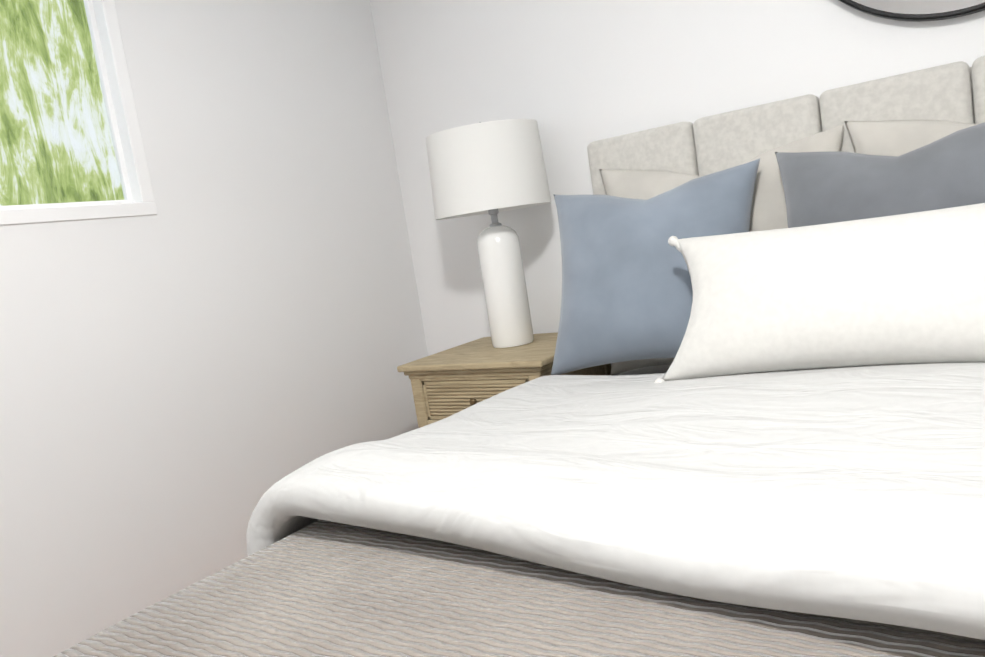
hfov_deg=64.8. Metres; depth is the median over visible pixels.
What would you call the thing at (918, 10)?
mirror
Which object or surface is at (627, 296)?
pillow
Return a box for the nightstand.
[397,332,611,427]
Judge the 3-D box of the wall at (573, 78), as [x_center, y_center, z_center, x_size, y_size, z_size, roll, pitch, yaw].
[1.423,-0.655,1.844,4.490,2.440,0.120,-4,8,35]
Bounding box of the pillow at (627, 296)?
[550,158,769,377]
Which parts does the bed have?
headboard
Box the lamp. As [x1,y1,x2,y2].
[426,119,550,347]
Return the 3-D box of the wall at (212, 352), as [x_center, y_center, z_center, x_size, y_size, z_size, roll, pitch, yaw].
[-1.730,-0.079,1.083,0.120,2.440,4.810,-4,8,35]
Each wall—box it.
[0,0,427,656]
[370,0,984,374]
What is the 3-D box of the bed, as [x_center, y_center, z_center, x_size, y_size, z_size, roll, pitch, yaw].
[0.699,0.151,1.098,2.322,1.250,2.142,-4,8,35]
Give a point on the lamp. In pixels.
(493, 169)
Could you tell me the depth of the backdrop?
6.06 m
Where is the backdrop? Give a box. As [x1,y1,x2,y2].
[0,0,123,205]
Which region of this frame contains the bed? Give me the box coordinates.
[53,56,984,656]
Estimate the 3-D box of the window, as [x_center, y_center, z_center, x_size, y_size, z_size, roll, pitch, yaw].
[-1.537,-0.561,1.367,0.079,0.850,1.860,-4,8,35]
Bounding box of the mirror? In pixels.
[839,0,984,21]
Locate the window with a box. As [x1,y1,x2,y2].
[0,0,156,225]
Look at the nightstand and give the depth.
2.40 m

